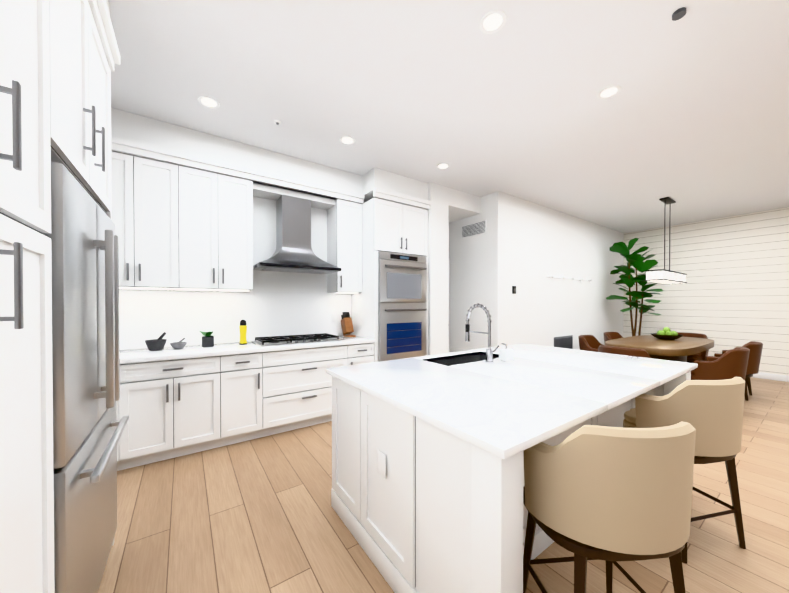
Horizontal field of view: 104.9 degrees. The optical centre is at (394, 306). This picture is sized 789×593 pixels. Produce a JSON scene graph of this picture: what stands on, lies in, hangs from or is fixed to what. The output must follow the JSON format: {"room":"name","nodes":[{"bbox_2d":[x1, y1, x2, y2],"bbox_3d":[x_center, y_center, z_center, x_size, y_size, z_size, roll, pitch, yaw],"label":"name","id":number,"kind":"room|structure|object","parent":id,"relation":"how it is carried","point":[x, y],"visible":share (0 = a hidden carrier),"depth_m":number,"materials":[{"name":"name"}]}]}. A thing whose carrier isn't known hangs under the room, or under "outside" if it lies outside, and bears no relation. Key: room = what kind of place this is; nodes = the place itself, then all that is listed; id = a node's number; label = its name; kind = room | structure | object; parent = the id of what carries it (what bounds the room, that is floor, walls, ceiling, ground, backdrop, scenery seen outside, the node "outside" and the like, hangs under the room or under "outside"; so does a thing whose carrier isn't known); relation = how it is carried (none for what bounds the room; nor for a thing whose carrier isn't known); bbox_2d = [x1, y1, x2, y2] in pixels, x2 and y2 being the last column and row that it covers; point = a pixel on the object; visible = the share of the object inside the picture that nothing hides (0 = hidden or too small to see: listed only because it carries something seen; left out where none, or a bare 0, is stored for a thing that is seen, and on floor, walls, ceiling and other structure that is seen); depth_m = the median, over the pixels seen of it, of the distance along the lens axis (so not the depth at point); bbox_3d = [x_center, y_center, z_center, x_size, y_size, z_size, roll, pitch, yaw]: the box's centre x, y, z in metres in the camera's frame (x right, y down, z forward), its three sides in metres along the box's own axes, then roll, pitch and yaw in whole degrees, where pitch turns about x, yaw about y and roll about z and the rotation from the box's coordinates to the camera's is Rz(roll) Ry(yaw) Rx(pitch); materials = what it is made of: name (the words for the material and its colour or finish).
{"room":"kitchen","nodes":[
{"label":"kitchen","id":0,"kind":"room"},
{"bbox_2d":[60,0,115,215],"bbox_3d":[-1.607,-0.930,1.081,0.744,0.845,0.921,0,1,-35],"label":"upper cabinet","id":1,"kind":"object","parent":0,"relation":"attached to","point":[86,62],"depth_m":1.25,"materials":[{"name":"white wood"}]},
{"bbox_2d":[124,182,448,349],"bbox_3d":[-1.108,-0.186,3.984,4.870,3.000,0.200,0,1,-35],"label":"wall","id":2,"kind":"structure","parent":0,"point":[264,228],"depth_m":3.63,"materials":[{"name":"white paint"}]},
{"bbox_2d":[111,144,186,289],"bbox_3d":[-2.348,-0.742,2.760,0.748,1.150,0.386,0,1,-35],"label":"upper cabinet","id":3,"kind":"object","parent":2,"relation":"attached to","point":[177,227],"depth_m":2.72,"materials":[{"name":"white wood"}]},
{"bbox_2d":[187,164,254,290],"bbox_3d":[-1.866,-0.745,3.130,0.695,1.150,0.328,0,1,-35],"label":"upper cabinet","id":4,"kind":"object","parent":2,"relation":"attached to","point":[219,207],"depth_m":3.02,"materials":[{"name":"white wood"}]},
{"bbox_2d":[119,289,350,349],"bbox_3d":[-1.822,0.117,3.358,2.976,0.573,0.014,0,1,-35],"label":"backsplash","id":5,"kind":"structure","parent":2,"relation":"attached to","point":[174,315],"depth_m":3.31,"materials":[{"name":"white"}]},
{"bbox_2d":[253,195,340,273],"bbox_3d":[-1.135,-0.830,3.518,0.900,0.846,0.500,0,1,-35],"label":"range hood","id":6,"kind":"object","parent":2,"relation":"attached to","point":[293,231],"visible":0.88,"depth_m":3.47,"materials":[{"name":"silver metal"}]},
{"bbox_2d":[327,196,362,293],"bbox_3d":[-0.654,-0.752,3.971,0.349,1.150,0.328,0,1,-35],"label":"upper cabinet","id":7,"kind":"object","parent":2,"relation":"attached to","point":[344,218],"depth_m":3.84,"materials":[{"name":"white wood"}]},
{"bbox_2d":[448,258,449,352],"bbox_3d":[0.693,0.234,5.062,0.675,2.138,0.083,0,1,-35],"label":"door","id":8,"kind":"structure","parent":2,"relation":"in","point":[448,305],"depth_m":5.26,"materials":[{"name":"white wood"}]},
{"bbox_2d":[417,182,448,354],"bbox_3d":[0.438,-0.191,4.521,0.338,3.000,0.680,0,1,-35],"label":"wall","id":9,"kind":"structure","parent":0,"point":[438,220],"depth_m":4.22,"materials":[{"name":"white paint"}]},
{"bbox_2d":[98,377,788,592],"bbox_3d":[2.716,1.375,2.633,10.000,0.100,8.200,0,1,-35],"label":"floor","id":10,"kind":"structure","parent":0,"point":[258,515],"depth_m":1.81,"materials":[{"name":"brown wood"}]},
{"bbox_2d":[0,0,15,592],"bbox_3d":[-1.024,-0.002,0.248,0.744,2.689,0.490,0,1,-35],"label":"tall cabinet","id":11,"kind":"object","parent":10,"relation":"on","point":[7,269],"depth_m":0.70,"materials":[{"name":"white wood"}]},
{"bbox_2d":[12,0,63,592],"bbox_3d":[-1.228,-0.004,0.541,0.744,2.689,0.453,0,1,-35],"label":"tall cabinet","id":12,"kind":"object","parent":10,"relation":"on","point":[59,59],"depth_m":0.84,"materials":[{"name":"white wood"}]},
{"bbox_2d":[42,161,128,592],"bbox_3d":[-1.568,0.436,1.132,0.797,1.799,0.880,0,1,-35],"label":"refrigerator","id":13,"kind":"object","parent":10,"relation":"on","point":[88,428],"visible":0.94,"depth_m":1.12,"materials":[{"name":"grey metal"}]},
{"bbox_2d":[116,399,119,470],"bbox_3d":[-2.181,0.893,1.840,0.648,0.874,0.895,0,1,-35],"label":"base cabinet","id":14,"kind":"object","parent":10,"relation":"on","point":[118,401],"depth_m":2.38,"materials":[{"name":"white wood"}]},
{"bbox_2d":[120,335,374,363],"bbox_3d":[-1.636,0.425,3.092,2.976,0.037,0.645,0,1,-35],"label":"countertop","id":15,"kind":"structure","parent":14,"relation":"on","point":[147,355],"depth_m":2.79,"materials":[{"name":"white stone"}]},
{"bbox_2d":[145,332,166,350],"bbox_3d":[-2.208,0.325,2.811,0.160,0.167,0.158,0,1,-35],"label":"mortar","id":16,"kind":"object","parent":15,"relation":"on","point":[159,343],"visible":1,"depth_m":2.77,"materials":[{"name":"grey stone"}]},
{"bbox_2d":[170,338,186,348],"bbox_3d":[-2.057,0.355,2.891,0.132,0.105,0.130,0,1,-35],"label":"bowl","id":17,"kind":"object","parent":15,"relation":"on","point":[180,344],"visible":1,"depth_m":2.86,"materials":[{"name":"grey"}]},
{"bbox_2d":[200,331,213,346],"bbox_3d":[-1.884,0.327,3.059,0.136,0.158,0.183,0,1,-35],"label":"herb pot","id":18,"kind":"object","parent":15,"relation":"on","point":[207,339],"visible":1,"depth_m":3.03,"materials":[{"name":"grey ceramic"}]},
{"bbox_2d":[239,320,246,344],"bbox_3d":[-1.608,0.274,3.226,0.075,0.262,0.075,0,1,-35],"label":"mill","id":19,"kind":"object","parent":15,"relation":"on","point":[243,330],"visible":1,"depth_m":3.20,"materials":[{"name":"yellow plastic"}]},
{"bbox_2d":[252,333,343,346],"bbox_3d":[-1.103,0.377,3.481,0.900,0.050,0.500,0,1,-35],"label":"cooktop","id":20,"kind":"object","parent":15,"relation":"in","point":[288,340],"visible":1,"depth_m":3.37,"materials":[{"name":"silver metal"}]},
{"bbox_2d":[341,312,355,336],"bbox_3d":[-0.613,0.237,4.002,0.110,0.321,0.230,0,1,-35],"label":"knife block","id":21,"kind":"object","parent":15,"relation":"on","point":[347,324],"visible":1,"depth_m":3.99,"materials":[{"name":"brown wood"}]},
{"bbox_2d":[120,355,231,469],"bbox_3d":[-2.033,0.885,2.810,0.802,0.874,0.686,0,1,-35],"label":"base cabinet","id":22,"kind":"object","parent":10,"relation":"on","point":[173,408],"depth_m":2.58,"materials":[{"name":"white wood"}]},
{"bbox_2d":[232,352,263,443],"bbox_3d":[-1.642,0.883,3.116,0.418,0.874,0.628,0,1,-35],"label":"base cabinet","id":23,"kind":"object","parent":10,"relation":"on","point":[247,368],"depth_m":2.91,"materials":[{"name":"white wood"}]},
{"bbox_2d":[264,344,351,436],"bbox_3d":[-1.095,0.880,3.495,1.030,0.874,0.628,0,1,-35],"label":"base cabinet","id":24,"kind":"object","parent":10,"relation":"on","point":[297,384],"depth_m":3.19,"materials":[{"name":"white wood"}]},
{"bbox_2d":[352,343,373,364],"bbox_3d":[-0.572,0.877,3.858,0.359,0.874,0.628,0,1,-35],"label":"base cabinet","id":25,"kind":"object","parent":10,"relation":"on","point":[362,353],"depth_m":3.61,"materials":[{"name":"white wood"}]},
{"bbox_2d":[351,187,430,361],"bbox_3d":[-0.051,-0.058,4.154,0.876,2.738,0.723,0,1,-35],"label":"tall cabinet","id":26,"kind":"object","parent":10,"relation":"on","point":[389,309],"visible":0.75,"depth_m":3.87,"materials":[{"name":"white wood"}]},
{"bbox_2d":[331,371,690,592],"bbox_3d":[0.848,0.886,2.117,2.215,0.884,1.363,0,1,-35],"label":"kitchen island","id":27,"kind":"object","parent":10,"relation":"on","point":[428,484],"depth_m":1.29,"materials":[{"name":"white wood"}]},
{"bbox_2d":[326,357,609,462],"bbox_3d":[0.230,0.431,1.662,0.725,0.030,1.370,0,1,-35],"label":"island countertop","id":28,"kind":"structure","parent":27,"relation":"on","point":[503,418],"depth_m":1.33,"materials":[{"name":"white stone"}]},
{"bbox_2d":[414,351,661,410],"bbox_3d":[0.815,0.428,2.068,0.701,0.030,1.370,0,1,-35],"label":"island countertop","id":29,"kind":"structure","parent":27,"relation":"on","point":[615,389],"depth_m":1.77,"materials":[{"name":"white stone"}]},
{"bbox_2d":[426,351,498,366],"bbox_3d":[0.573,0.531,2.418,0.708,0.238,0.308,0,1,-35],"label":"sink","id":30,"kind":"object","parent":29,"relation":"in","point":[467,356],"depth_m":2.58,"materials":[{"name":"black metal"}]},
{"bbox_2d":[465,303,498,362],"bbox_3d":[0.676,0.194,2.338,0.146,0.431,0.262,0,1,-35],"label":"faucet","id":31,"kind":"object","parent":29,"relation":"on","point":[489,354],"visible":1,"depth_m":2.26,"materials":[{"name":"silver metal"}]},
{"bbox_2d":[499,343,512,360],"bbox_3d":[0.846,0.348,2.304,0.090,0.125,0.075,0,1,-35],"label":"soap caddy","id":32,"kind":"object","parent":29,"relation":"on","point":[505,354],"visible":1,"depth_m":2.28,"materials":[{"name":"white plastic"}]},
{"bbox_2d":[474,343,697,382],"bbox_3d":[1.444,0.424,2.504,0.830,0.030,1.370,0,1,-35],"label":"island countertop","id":33,"kind":"structure","parent":27,"relation":"on","point":[665,370],"depth_m":2.26,"materials":[{"name":"white stone"}]},
{"bbox_2d":[578,335,602,351],"bbox_3d":[3.410,0.905,5.050,0.631,0.800,0.599,0,1,-35],"label":"dining chair","id":34,"kind":"object","parent":10,"relation":"on","point":[589,343],"visible":0.1,"depth_m":5.21,"materials":[{"name":"brown leather"}]},
{"bbox_2d":[523,422,695,592],"bbox_3d":[0.793,0.861,1.191,0.572,0.949,0.552,0,1,-35],"label":"bar stool","id":35,"kind":"object","parent":10,"relation":"on","point":[611,496],"visible":0.96,"depth_m":0.97,"materials":[{"name":"beige leather"}]},
{"bbox_2d":[603,332,622,342],"bbox_3d":[4.231,0.900,5.622,0.632,0.800,0.596,0,1,-35],"label":"dining chair","id":36,"kind":"object","parent":10,"relation":"on","point":[611,335],"visible":0.08,"depth_m":5.84,"materials":[{"name":"brown leather"}]},
{"bbox_2d":[598,345,650,357],"bbox_3d":[3.026,0.914,3.964,0.596,0.800,0.632,0,1,-35],"label":"dining chair","id":37,"kind":"object","parent":10,"relation":"on","point":[625,351],"visible":0.1,"depth_m":3.74,"materials":[{"name":"brown leather"}]},
{"bbox_2d":[606,238,662,335],"bbox_3d":[4.830,-0.047,6.148,0.858,2.684,0.914,0,1,-35],"label":"fiddle leaf fig","id":38,"kind":"object","parent":10,"relation":"on","point":[635,259],"visible":0.69,"depth_m":6.09,"materials":[{"name":"green plant"}]},
{"bbox_2d":[605,335,713,361],"bbox_3d":[4.164,0.924,4.753,2.200,0.764,1.000,0,1,-35],"label":"dining table","id":39,"kind":"object","parent":10,"relation":"on","point":[681,349],"visible":0.5,"depth_m":4.32,"materials":[{"name":"brown wood"}]},
{"bbox_2d":[650,327,682,339],"bbox_3d":[4.410,0.440,4.921,0.400,0.200,0.400,0,1,-35],"label":"fruit bowl","id":40,"kind":"object","parent":39,"relation":"on","point":[666,333],"visible":1,"depth_m":4.84,"materials":[{"name":"green food"}]},
{"bbox_2d":[623,377,745,563],"bbox_3d":[1.667,0.856,1.797,0.569,0.949,0.523,0,1,-35],"label":"bar stool","id":41,"kind":"object","parent":10,"relation":"on","point":[710,412],"visible":0.75,"depth_m":1.57,"materials":[{"name":"beige leather"}]},
{"bbox_2d":[677,332,708,362],"bbox_3d":[5.302,0.901,5.543,0.596,0.800,0.632,0,1,-35],"label":"dining chair","id":42,"kind":"object","parent":10,"relation":"on","point":[700,356],"visible":0.31,"depth_m":5.29,"materials":[{"name":"brown leather"}]},
{"bbox_2d":[691,347,749,379],"bbox_3d":[4.132,0.914,3.922,0.632,0.800,0.596,0,1,-35],"label":"dining chair","id":43,"kind":"object","parent":10,"relation":"on","point":[731,364],"visible":0.56,"depth_m":3.67,"materials":[{"name":"brown leather"}]},
{"bbox_2d":[704,341,762,400],"bbox_3d":[4.957,0.909,4.470,0.632,0.800,0.596,0,1,-35],"label":"dining chair","id":44,"kind":"object","parent":10,"relation":"on","point":[755,353],"visible":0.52,"depth_m":4.20,"materials":[{"name":"brown leather"}]},
{"bbox_2d":[108,0,788,232],"bbox_3d":[2.716,-1.725,2.608,10.000,0.100,8.200,0,1,-35],"label":"ceiling","id":45,"kind":"structure","parent":0,"point":[691,118],"depth_m":2.37,"materials":[{"name":"white paint"}]},
{"bbox_2d":[106,0,109,14],"bbox_3d":[-0.804,-1.522,-0.083,0.741,0.258,3.790,0,1,-35],"label":"soffit","id":46,"kind":"structure","parent":45,"relation":"attached to","point":[107,2],"depth_m":1.66,"materials":[{"name":"white paint"}]},
{"bbox_2d":[198,96,219,108],"bbox_3d":[-1.523,-1.671,2.491,0.156,0.005,0.156,0,1,-35],"label":"recessed light","id":47,"kind":"object","parent":45,"relation":"in","point":[208,102],"visible":1,"depth_m":2.49,"materials":[{"name":"white plastic"}]},
{"bbox_2d":[111,108,362,201],"bbox_3d":[-1.731,-1.549,3.215,2.978,0.258,0.330,0,1,-35],"label":"soffit","id":48,"kind":"structure","parent":45,"relation":"attached to","point":[136,128],"depth_m":3.05,"materials":[{"name":"white paint"}]},
{"bbox_2d":[340,136,354,144],"bbox_3d":[-0.477,-1.675,3.071,0.156,0.005,0.156,0,1,-35],"label":"recessed light","id":49,"kind":"object","parent":45,"relation":"in","point":[348,140],"visible":1,"depth_m":3.07,"materials":[{"name":"white plastic"}]},
{"bbox_2d":[354,167,427,206],"bbox_3d":[-0.069,-1.557,4.186,0.860,0.258,0.630,0,1,-35],"label":"soffit","id":50,"kind":"structure","parent":45,"relation":"attached to","point":[374,177],"depth_m":3.88,"materials":[{"name":"white paint"}]},
{"bbox_2d":[437,163,449,168],"bbox_3d":[0.583,-1.680,3.648,0.156,0.005,0.156,0,1,-35],"label":"recessed light","id":51,"kind":"object","parent":45,"relation":"in","point":[443,166],"visible":1,"depth_m":3.65,"materials":[{"name":"white plastic"}]},
{"bbox_2d":[479,9,506,33],"bbox_3d":[0.576,-1.665,1.781,0.156,0.005,0.156,0,1,-35],"label":"recessed light","id":52,"kind":"object","parent":45,"relation":"in","point":[492,21],"visible":1,"depth_m":1.77,"materials":[{"name":"white plastic"}]},
{"bbox_2d":[597,85,620,98],"bbox_3d":[1.675,-1.670,2.373,0.156,0.005,0.156,0,1,-35],"label":"recessed light","id":53,"kind":"object","parent":45,"relation":"in","point":[609,91],"visible":1,"depth_m":2.37,"materials":[{"name":"white plastic"}]},
{"bbox_2d":[645,197,686,283],"bbox_3d":[4.356,-1.034,4.847,1.240,1.317,0.220,0,1,-35],"label":"chandelier","id":54,"kind":"object","parent":45,"relation":"hanging from","point":[665,276],"visible":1,"depth_m":4.75,"materials":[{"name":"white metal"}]},
{"bbox_2d":[672,7,685,20],"bbox_3d":[1.615,-1.657,1.722,0.060,0.020,0.060,0,1,-35],"label":"smoke detector","id":55,"kind":"object","parent":45,"relation":"attached to","point":[679,13],"visible":0.9,"depth_m":1.71,"materials":[{"name":"grey plastic"}]},
{"bbox_2d":[449,210,470,222],"bbox_3d":[0.815,-1.569,4.868,0.690,0.250,0.520,0,1,-35],"label":"ceiling","id":56,"kind":"structure","parent":0,"point":[454,216],"depth_m":4.89,"materials":[{"name":"white paint"}]},
{"bbox_2d":[449,188,480,215],"bbox_3d":[1.008,-1.566,4.589,0.690,0.250,0.160,0,1,-35],"label":"wall","id":57,"kind":"structure","parent":0,"point":[464,203],"depth_m":4.53,"materials":[{"name":"white paint"}]},
{"bbox_2d":[449,191,623,351],"bbox_3d":[3.121,-0.205,6.309,4.730,3.000,1.200,0,1,-35],"label":"wall","id":58,"kind":"structure","parent":0,"point":[525,247],"depth_m":5.09,"materials":[{"name":"white paint"}]},
{"bbox_2d":[462,220,486,238],"bbox_3d":[1.256,-1.213,4.824,0.016,0.200,0.500,0,1,-35],"label":"air vent","id":59,"kind":"object","parent":58,"relation":"in","point":[475,229],"visible":1,"depth_m":4.80,"materials":[{"name":"white metal"}]},
{"bbox_2d":[512,286,515,293],"bbox_3d":[1.850,-0.252,4.685,0.090,0.120,0.017,0,1,-35],"label":"wall switch","id":60,"kind":"object","parent":58,"relation":"attached to","point":[513,289],"visible":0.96,"depth_m":4.67,"materials":[{"name":"black plastic"}]},
{"bbox_2d":[554,335,572,348],"bbox_3d":[3.094,0.786,5.549,0.650,0.470,0.029,0,1,-35],"label":"air vent","id":61,"kind":"object","parent":58,"relation":"in","point":[563,342],"visible":0.4,"depth_m":5.55,"materials":[{"name":"grey metal"}]},
{"bbox_2d":[546,275,591,283],"bbox_3d":[3.319,-0.490,5.662,1.660,0.106,0.084,0,1,-35],"label":"hook rail","id":62,"kind":"object","parent":58,"relation":"attached to","point":[564,277],"visible":1,"depth_m":5.61,"materials":[{"name":"white"}]},
{"bbox_2d":[623,207,788,375],"bbox_3d":[6.942,-0.196,5.126,0.200,3.000,7.500,0,1,-35],"label":"wall","id":63,"kind":"structure","parent":0,"point":[732,293],"depth_m":5.81,"materials":[{"name":"paint"}]},
{"bbox_2d":[752,372,788,381],"bbox_3d":[7.201,1.253,4.575,0.012,0.109,6.280,0,1,-35],"label":"baseboard","id":64,"kind":"structure","parent":63,"relation":"attached to","point":[776,377],"depth_m":5.35,"materials":[{"name":"white"}]}
]}

